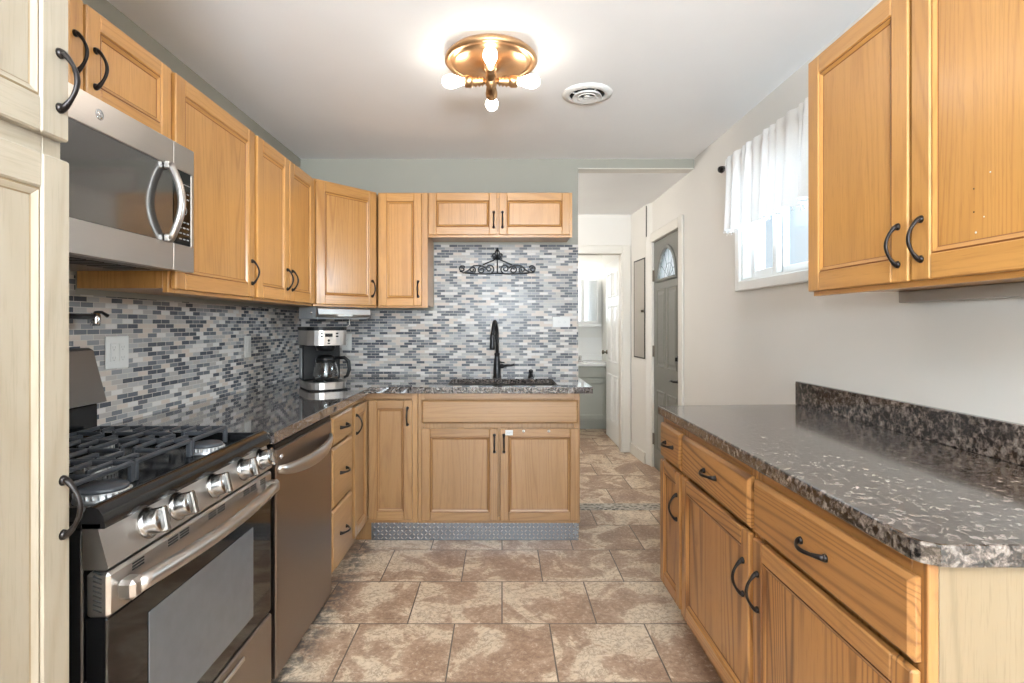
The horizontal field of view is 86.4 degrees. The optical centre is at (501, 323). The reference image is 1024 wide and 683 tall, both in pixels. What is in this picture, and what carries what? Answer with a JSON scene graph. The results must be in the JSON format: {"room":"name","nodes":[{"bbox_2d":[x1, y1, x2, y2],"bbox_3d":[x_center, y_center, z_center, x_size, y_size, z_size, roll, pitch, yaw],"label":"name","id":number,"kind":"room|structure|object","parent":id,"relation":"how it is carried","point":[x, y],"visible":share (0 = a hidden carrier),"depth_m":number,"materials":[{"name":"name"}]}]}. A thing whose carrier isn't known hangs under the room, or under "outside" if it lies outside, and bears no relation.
{"room":"kitchen","nodes":[
{"label":"kitchen","id":0,"kind":"room"},
{"bbox_2d":[69,0,300,309],"bbox_3d":[-1.472,0.060,0.930,0.120,2.432,9.200,0,0,0],"label":"wall","id":1,"kind":"structure","parent":0,"point":[104,8],"depth_m":2.36,"materials":[{"name":"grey paint"}]},
{"bbox_2d":[68,0,170,138],"bbox_3d":[-1.225,-0.708,1.415,0.356,0.277,0.756,0,0,0],"label":"upper cabinet","id":2,"kind":"object","parent":1,"relation":"attached to","point":[113,68],"visible":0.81,"depth_m":1.54,"materials":[{"name":"brown wood"}]},
{"bbox_2d":[60,82,193,272],"bbox_3d":[-1.180,-0.367,1.416,0.444,0.398,0.756,0,0,0],"label":"microwave oven","id":3,"kind":"object","parent":2,"relation":"attached to","point":[131,185],"visible":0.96,"depth_m":1.48,"materials":[{"name":"silver metal"}]},
{"bbox_2d":[77,71,259,299],"bbox_3d":[-1.225,-0.475,2.100,0.356,0.742,0.605,0,0,0],"label":"upper cabinet","id":4,"kind":"object","parent":1,"relation":"attached to","point":[223,148],"visible":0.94,"depth_m":2.05,"materials":[{"name":"brown wood"}]},
{"bbox_2d":[69,275,300,425],"bbox_3d":[-1.409,0.116,2.402,0.007,0.551,2.835,0,0,0],"label":"tiled wall","id":5,"kind":"structure","parent":1,"relation":"attached to","point":[181,354],"depth_m":2.38,"materials":[{"name":"tile"}]},
{"bbox_2d":[69,311,108,325],"bbox_3d":[-1.367,-0.024,1.712,0.077,0.060,0.283,0,0,0],"label":"pot filler","id":6,"kind":"object","parent":5,"relation":"attached to","point":[95,318],"visible":0.47,"depth_m":1.79,"materials":[{"name":"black metal"}]},
{"bbox_2d":[105,336,128,369],"bbox_3d":[-1.400,0.103,1.985,0.008,0.117,0.118,0,0,0],"label":"wall outlet","id":7,"kind":"object","parent":5,"relation":"attached to","point":[116,347],"visible":1,"depth_m":1.98,"materials":[{"name":"white plastic"}]},
{"bbox_2d":[110,343,116,361],"bbox_3d":[-1.398,0.103,1.962,0.003,0.066,0.033,0,0,0],"label":"socket","id":8,"kind":"object","parent":7,"relation":"attached to","point":[113,346],"depth_m":1.96,"materials":[{"name":"grey plastic"}]},
{"bbox_2d":[119,343,125,360],"bbox_3d":[-1.398,0.103,2.008,0.003,0.066,0.033,0,0,0],"label":"socket","id":9,"kind":"object","parent":7,"relation":"attached to","point":[122,346],"depth_m":2.01,"materials":[{"name":"grey plastic"}]},
{"bbox_2d":[244,336,250,356],"bbox_3d":[-1.400,0.124,3.005,0.009,0.117,0.070,0,0,0],"label":"light switch","id":10,"kind":"object","parent":5,"relation":"attached to","point":[247,339],"visible":1,"depth_m":2.99,"materials":[{"name":"white plastic"}]},
{"bbox_2d":[187,135,313,305],"bbox_3d":[-1.225,-0.475,2.779,0.356,0.742,0.743,0,0,0],"label":"upper cabinet","id":11,"kind":"object","parent":1,"relation":"attached to","point":[284,193],"visible":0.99,"depth_m":2.70,"materials":[{"name":"brown wood"}]},
{"bbox_2d":[266,178,377,307],"bbox_3d":[-1.099,-0.475,3.484,0.609,0.742,0.654,0,0,0],"label":"upper cabinet","id":12,"kind":"object","parent":1,"relation":"attached to","point":[345,217],"visible":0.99,"depth_m":3.31,"materials":[{"name":"brown wood"}]},
{"bbox_2d":[299,307,369,326],"bbox_3d":[-1.073,-0.004,3.409,0.303,0.196,0.380,0,0,40],"label":"radio","id":13,"kind":"object","parent":12,"relation":"attached to","point":[304,312],"visible":0.89,"depth_m":3.29,"materials":[{"name":"grey plastic"}]},
{"bbox_2d":[107,0,877,158],"bbox_3d":[-0.034,-1.196,0.105,2.997,0.080,7.550,0,0,0],"label":"ceiling","id":14,"kind":"structure","parent":0,"point":[327,79],"depth_m":2.44,"materials":[{"name":"paint"}]},
{"bbox_2d":[442,33,539,110],"bbox_3d":[-0.047,-1.071,2.345,0.397,0.168,0.397,0,0,29],"label":"ceiling light","id":15,"kind":"object","parent":14,"relation":"attached to","point":[489,59],"visible":1,"depth_m":2.32,"materials":[{"name":"gold metal"}]},
{"bbox_2d":[442,74,485,88],"bbox_3d":[-0.162,-1.044,2.345,0.194,0.057,0.057,0,0,0],"label":"bulb","id":16,"kind":"object","parent":15,"relation":"attached to","point":[450,81],"depth_m":2.33,"materials":[{"name":"white glass"}]},
{"bbox_2d":[483,46,496,80],"bbox_3d":[-0.047,-1.064,2.232,0.058,0.072,0.193,0,0,0],"label":"bulb","id":17,"kind":"object","parent":15,"relation":"attached to","point":[489,52],"depth_m":2.20,"materials":[{"name":"white glass"}]},
{"bbox_2d":[486,87,497,110],"bbox_3d":[-0.047,-1.023,2.458,0.058,0.072,0.193,0,0,0],"label":"bulb","id":18,"kind":"object","parent":15,"relation":"attached to","point":[491,94],"depth_m":2.44,"materials":[{"name":"white glass"}]},
{"bbox_2d":[496,74,539,88],"bbox_3d":[0.068,-1.044,2.345,0.194,0.057,0.057,0,0,0],"label":"bulb","id":19,"kind":"object","parent":15,"relation":"attached to","point":[530,81],"depth_m":2.33,"materials":[{"name":"white glass"}]},
{"bbox_2d":[562,83,611,104],"bbox_3d":[0.427,-1.145,2.735,0.250,0.021,0.250,0,0,0],"label":"ceiling vent","id":20,"kind":"object","parent":14,"relation":"in","point":[584,93],"visible":1,"depth_m":2.71,"materials":[{"name":"white metal"}]},
{"bbox_2d":[271,429,722,682],"bbox_3d":[-0.029,1.306,1.815,3.007,0.060,10.970,0,0,0],"label":"floor","id":21,"kind":"structure","parent":0,"point":[596,607],"depth_m":2.44,"materials":[{"name":"tile"}]},
{"bbox_2d":[0,0,83,682],"bbox_3d":[-1.067,0.096,0.691,0.655,2.360,0.582,0,0,0],"label":"pantry cabinet","id":22,"kind":"object","parent":21,"relation":"on","point":[35,481],"visible":1,"depth_m":0.91,"materials":[{"name":"beige wood"}]},
{"bbox_2d":[69,348,279,682],"bbox_3d":[-1.044,0.677,1.421,0.706,1.198,0.750,0,0,0],"label":"gas range","id":23,"kind":"object","parent":21,"relation":"on","point":[170,545],"visible":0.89,"depth_m":1.34,"materials":[{"name":"silver metal"}]},
{"bbox_2d":[69,431,270,528],"bbox_3d":[-1.079,0.373,1.421,0.636,0.044,0.750,0,0,0],"label":"cooktop","id":24,"kind":"object","parent":23,"relation":"in","point":[114,498],"depth_m":1.37,"materials":[{"name":"black metal"}]},
{"bbox_2d":[266,415,332,680],"bbox_3d":[-1.042,0.832,2.175,0.635,0.848,0.610,0,0,0],"label":"dishwasher","id":25,"kind":"object","parent":21,"relation":"on","point":[301,507],"visible":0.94,"depth_m":2.08,"materials":[{"name":"silver metal"}]},
{"bbox_2d":[329,404,351,573],"bbox_3d":[-1.067,0.838,2.668,0.655,0.876,0.351,0,0,0],"label":"base cabinet","id":26,"kind":"object","parent":21,"relation":"on","point":[341,420],"visible":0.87,"depth_m":2.63,"materials":[{"name":"brown wood"}]},
{"bbox_2d":[336,394,417,567],"bbox_3d":[-0.946,0.838,3.328,0.909,0.876,0.964,0,0,0],"label":"base cabinet","id":27,"kind":"object","parent":21,"relation":"on","point":[384,433],"visible":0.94,"depth_m":3.15,"materials":[{"name":"brown wood"}]},
{"bbox_2d":[107,376,592,443],"bbox_3d":[-0.442,0.380,2.808,1.924,0.038,2.005,0,0,0],"label":"countertop","id":28,"kind":"structure","parent":27,"relation":"on","point":[281,409],"depth_m":2.64,"materials":[{"name":"stone"}]},
{"bbox_2d":[298,327,350,391],"bbox_3d":[-0.993,0.189,3.052,0.232,0.345,0.270,0,0,-32],"label":"coffee maker","id":29,"kind":"object","parent":28,"relation":"on","point":[319,347],"visible":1,"depth_m":2.97,"materials":[{"name":"metal"}]},
{"bbox_2d":[315,345,335,350],"bbox_3d":[-0.976,0.132,3.013,0.110,0.031,0.110,0,0,-32],"label":"basket","id":30,"kind":"object","parent":29,"relation":"on","point":[328,347],"depth_m":2.97,"materials":[{"name":"black plastic"}]},
{"bbox_2d":[490,320,514,377],"bbox_3d":[-0.035,0.166,3.609,0.136,0.390,0.245,0,0,39],"label":"kitchen faucet","id":31,"kind":"object","parent":28,"relation":"on","point":[494,339],"visible":1,"depth_m":3.65,"materials":[{"name":"black metal"}]},
{"bbox_2d":[454,384,550,385],"bbox_3d":[0.003,0.496,3.400,0.695,0.192,0.436,0,0,0],"label":"sink","id":32,"kind":"object","parent":28,"relation":"in","point":[455,384],"visible":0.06,"depth_m":3.61,"materials":[{"name":"metal"}]},
{"bbox_2d":[528,369,533,377],"bbox_3d":[0.195,0.333,3.650,0.044,0.056,0.087,0,0,0],"label":"soap dispenser","id":33,"kind":"object","parent":28,"relation":"on","point":[530,370],"visible":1,"depth_m":3.66,"materials":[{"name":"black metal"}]},
{"bbox_2d":[418,394,579,522],"bbox_3d":[-0.018,0.838,3.462,0.940,0.876,0.695,0,0,0],"label":"base cabinet","id":34,"kind":"object","parent":21,"relation":"on","point":[483,458],"visible":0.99,"depth_m":3.16,"materials":[{"name":"brown wood"}]},
{"bbox_2d":[371,523,578,539],"bbox_3d":[-0.158,1.216,3.215,1.223,0.115,0.014,0,0,0],"label":"kick plate","id":35,"kind":"object","parent":34,"relation":"attached to","point":[379,531],"visible":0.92,"depth_m":3.21,"materials":[{"name":"metal"}]},
{"bbox_2d":[578,354,605,428],"bbox_3d":[0.825,0.836,6.820,0.950,0.880,0.550,0,0,0],"label":"bathroom vanity","id":36,"kind":"object","parent":21,"relation":"on","point":[592,370],"visible":0.21,"depth_m":6.57,"materials":[{"name":"grey paint"}]},
{"bbox_2d":[578,354,605,365],"bbox_3d":[0.825,0.453,6.820,0.950,0.114,0.550,0,0,0],"label":"sink","id":37,"kind":"object","parent":36,"relation":"in","point":[587,359],"depth_m":7.08,"materials":[{"name":"white ceramic"}]},
{"bbox_2d":[660,417,704,651],"bbox_3d":[0.991,0.838,2.256,0.668,0.876,0.283,0,0,0],"label":"base cabinet","id":38,"kind":"object","parent":21,"relation":"on","point":[671,473],"visible":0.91,"depth_m":2.24,"materials":[{"name":"brown wood"}]},
{"bbox_2d":[682,430,757,682],"bbox_3d":[0.991,0.838,1.816,0.668,0.876,0.593,0,0,0],"label":"base cabinet","id":39,"kind":"object","parent":21,"relation":"on","point":[718,532],"visible":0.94,"depth_m":1.76,"materials":[{"name":"brown wood"}]},
{"bbox_2d":[744,471,1023,682],"bbox_3d":[0.991,0.838,1.214,0.668,0.876,0.607,0,0,0],"label":"base cabinet","id":40,"kind":"object","parent":21,"relation":"on","point":[833,602],"visible":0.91,"depth_m":1.05,"materials":[{"name":"brown wood"}]},
{"bbox_2d":[658,381,1023,567],"bbox_3d":[1.016,0.328,1.671,0.653,0.140,1.567,0,0,0],"label":"countertop","id":41,"kind":"structure","parent":40,"relation":"on","point":[940,487],"depth_m":1.40,"materials":[{"name":"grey stone"}]},
{"bbox_2d":[301,159,693,376],"bbox_3d":[-0.034,0.060,3.875,2.757,2.432,0.110,0,0,0],"label":"wall","id":42,"kind":"structure","parent":0,"point":[374,175],"depth_m":3.82,"materials":[{"name":"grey paint"}]},
{"bbox_2d":[378,193,433,307],"bbox_3d":[-0.639,-0.475,3.634,0.321,0.742,0.354,0,0,0],"label":"upper cabinet","id":43,"kind":"object","parent":42,"relation":"attached to","point":[405,249],"visible":0.99,"depth_m":3.50,"materials":[{"name":"brown wood"}]},
{"bbox_2d":[301,245,577,374],"bbox_3d":[-0.436,-0.098,3.817,1.938,0.916,0.007,0,0,0],"label":"tiled wall","id":44,"kind":"structure","parent":42,"relation":"attached to","point":[452,338],"depth_m":3.81,"materials":[{"name":"tile"}]},
{"bbox_2d":[342,334,351,349],"bbox_3d":[-1.085,0.126,3.808,0.070,0.117,0.008,0,0,0],"label":"wall outlet","id":45,"kind":"object","parent":44,"relation":"attached to","point":[348,346],"visible":0.82,"depth_m":3.81,"materials":[{"name":"white plastic"}]},
{"bbox_2d":[344,337,348,346],"bbox_3d":[-1.085,0.126,3.806,0.033,0.066,0.003,0,0,0],"label":"socket","id":46,"kind":"object","parent":45,"relation":"attached to","point":[347,338],"depth_m":3.80,"materials":[{"name":"grey plastic"}]},
{"bbox_2d":[459,248,535,274],"bbox_3d":[-0.033,-0.439,3.804,0.536,0.190,0.017,0,0,0],"label":"scroll","id":47,"kind":"object","parent":44,"relation":"attached to","point":[497,257],"visible":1,"depth_m":3.80,"materials":[{"name":"black metal"}]},
{"bbox_2d":[553,317,569,326],"bbox_3d":[0.415,-0.014,3.808,0.122,0.072,0.008,0,0,0],"label":"wall outlet","id":48,"kind":"object","parent":44,"relation":"attached to","point":[557,321],"visible":1,"depth_m":3.81,"materials":[{"name":"white plastic"}]},
{"bbox_2d":[557,320,565,323],"bbox_3d":[0.415,-0.014,3.806,0.066,0.033,0.003,0,0,0],"label":"socket","id":49,"kind":"object","parent":48,"relation":"attached to","point":[558,321],"depth_m":3.80,"materials":[{"name":"grey plastic"}]},
{"bbox_2d":[428,193,571,241],"bbox_3d":[-0.012,-0.702,3.634,0.929,0.288,0.354,0,0,0],"label":"upper cabinet","id":50,"kind":"object","parent":42,"relation":"attached to","point":[452,217],"visible":1,"depth_m":3.50,"materials":[{"name":"brown wood"}]},
{"bbox_2d":[578,168,693,172],"bbox_3d":[0.939,-1.090,3.876,0.812,0.005,0.110,0,0,0],"label":"beam","id":51,"kind":"structure","parent":42,"relation":"attached to","point":[580,170],"depth_m":3.86,"materials":[{"name":"paint"}]},
{"bbox_2d":[578,255,601,337],"bbox_3d":[0.560,0.099,7.150,1.720,2.355,0.100,0,0,0],"label":"wall","id":52,"kind":"structure","parent":0,"point":[584,261],"depth_m":7.10,"materials":[{"name":"paint"}]},
{"bbox_2d":[578,269,600,326],"bbox_3d":[0.930,-0.334,7.011,0.660,0.740,0.173,0,0,0],"label":"window","id":53,"kind":"structure","parent":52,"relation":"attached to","point":[588,279],"depth_m":6.97,"materials":[{"name":"white glass"}]},
{"bbox_2d":[578,280,580,320],"bbox_3d":[0.932,-0.296,6.972,0.163,0.525,0.003,0,0,0],"label":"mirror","id":54,"kind":"object","parent":53,"relation":"attached to","point":[579,281],"depth_m":6.97,"materials":[{"name":"clear glass"}]},
{"bbox_2d":[584,280,596,320],"bbox_3d":[1.133,-0.296,6.972,0.163,0.525,0.003,0,0,0],"label":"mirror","id":55,"kind":"object","parent":53,"relation":"attached to","point":[590,286],"depth_m":6.97,"materials":[{"name":"clear glass"}]},
{"bbox_2d":[578,338,601,353],"bbox_3d":[0.554,0.726,7.098,1.489,1.100,0.003,0,0,0],"label":"tiled wall","id":56,"kind":"structure","parent":52,"relation":"attached to","point":[585,345],"depth_m":7.10,"materials":[{"name":"white ceramic"}]},
{"bbox_2d":[578,215,630,254],"bbox_3d":[-0.062,0.060,5.480,2.699,2.432,0.100,0,0,0],"label":"wall","id":57,"kind":"structure","parent":0,"point":[592,229],"depth_m":5.43,"materials":[{"name":"white paint"}]},
{"bbox_2d":[578,245,630,451],"bbox_3d":[0.811,0.247,5.471,0.933,2.058,0.118,0,0,0],"label":"door frame","id":58,"kind":"structure","parent":57,"relation":"in","point":[624,251],"depth_m":5.41,"materials":[{"name":"paint"}]},
{"bbox_2d":[602,258,618,446],"bbox_3d":[1.190,0.292,5.905,0.104,1.955,0.754,0,0,0],"label":"door","id":59,"kind":"structure","parent":58,"relation":"attached to","point":[612,268],"depth_m":5.92,"materials":[{"name":"white paint"}]},
{"bbox_2d":[580,503,659,509],"bbox_3d":[0.871,1.274,3.800,0.941,0.004,0.130,0,0,0],"label":"threshold","id":60,"kind":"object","parent":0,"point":[583,506],"depth_m":3.80,"materials":[{"name":"tile"}]},
{"bbox_2d":[602,202,652,465],"bbox_3d":[1.381,0.060,5.984,0.188,2.433,2.232,0,0,0],"label":"wall","id":61,"kind":"structure","parent":0,"point":[640,244],"depth_m":5.13,"materials":[{"name":"white paint"}]},
{"bbox_2d":[630,442,645,463],"bbox_3d":[1.292,1.226,5.189,0.015,0.100,0.443,0,0,-3],"label":"baseboard","id":62,"kind":"structure","parent":61,"relation":"attached to","point":[637,452],"depth_m":5.15,"materials":[{"name":"paint"}]},
{"bbox_2d":[634,257,644,358],"bbox_3d":[1.286,-0.144,5.147,0.028,0.930,0.335,0,0,-3],"label":"access panel","id":63,"kind":"object","parent":61,"relation":"attached to","point":[639,265],"visible":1,"depth_m":5.14,"materials":[{"name":"beige paint"}]},
{"bbox_2d":[646,206,646,236],"bbox_3d":[1.312,-0.934,4.957,0.007,0.280,0.005,0,0,0],"label":"trim","id":64,"kind":"structure","parent":61,"relation":"attached to","point":[646,206],"depth_m":4.96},
{"bbox_2d":[578,173,687,214],"bbox_3d":[-0.034,-1.162,4.705,2.997,0.148,1.550,0,0,0],"label":"ceiling","id":65,"kind":"structure","parent":0,"point":[598,193],"depth_m":4.44,"materials":[{"name":"paint"}]},
{"bbox_2d":[653,0,1023,423],"bbox_3d":[1.410,0.060,0.599,0.130,2.432,8.538,0,0,0],"label":"wall","id":66,"kind":"structure","parent":0,"point":[748,347],"depth_m":2.42,"materials":[{"name":"white paint"}]},
{"bbox_2d":[650,215,683,466],"bbox_3d":[1.346,0.234,4.478,0.038,2.084,0.901,0,0,0],"label":"door frame","id":67,"kind":"structure","parent":66,"relation":"in","point":[678,223],"depth_m":4.10,"materials":[{"name":"paint"}]},
{"bbox_2d":[652,230,677,471],"bbox_3d":[1.349,0.273,4.497,0.101,1.998,0.761,0,0,0],"label":"door","id":68,"kind":"structure","parent":67,"relation":"attached to","point":[665,272],"depth_m":4.55,"materials":[{"name":"grey paint"}]},
{"bbox_2d":[718,166,724,172],"bbox_3d":[1.302,-0.902,2.656,0.085,0.042,1.093,0,0,0],"label":"curtain rod","id":69,"kind":"object","parent":66,"relation":"attached to","point":[721,169],"visible":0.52,"depth_m":3.17,"materials":[{"name":"black metal"}]},
{"bbox_2d":[723,97,807,235],"bbox_3d":[1.269,-0.716,2.617,0.081,0.446,0.985,0,0,0],"label":"curtain valance","id":70,"kind":"object","parent":69,"relation":"hanging from","point":[768,174],"visible":0.85,"depth_m":2.57,"materials":[{"name":"white fabric"}]},
{"bbox_2d":[735,207,807,291],"bbox_3d":[1.397,-0.546,2.627,0.145,0.725,0.965,0,0,0],"label":"window","id":71,"kind":"structure","parent":66,"relation":"in","point":[751,273],"depth_m":2.86,"materials":[{"name":"white glass"}]},
{"bbox_2d":[808,0,1023,302],"bbox_3d":[1.155,-0.467,1.344,0.366,0.795,0.913,0,0,0],"label":"upper cabinet","id":72,"kind":"object","parent":66,"relation":"attached to","point":[916,110],"visible":1,"depth_m":1.33,"materials":[{"name":"brown wood"}]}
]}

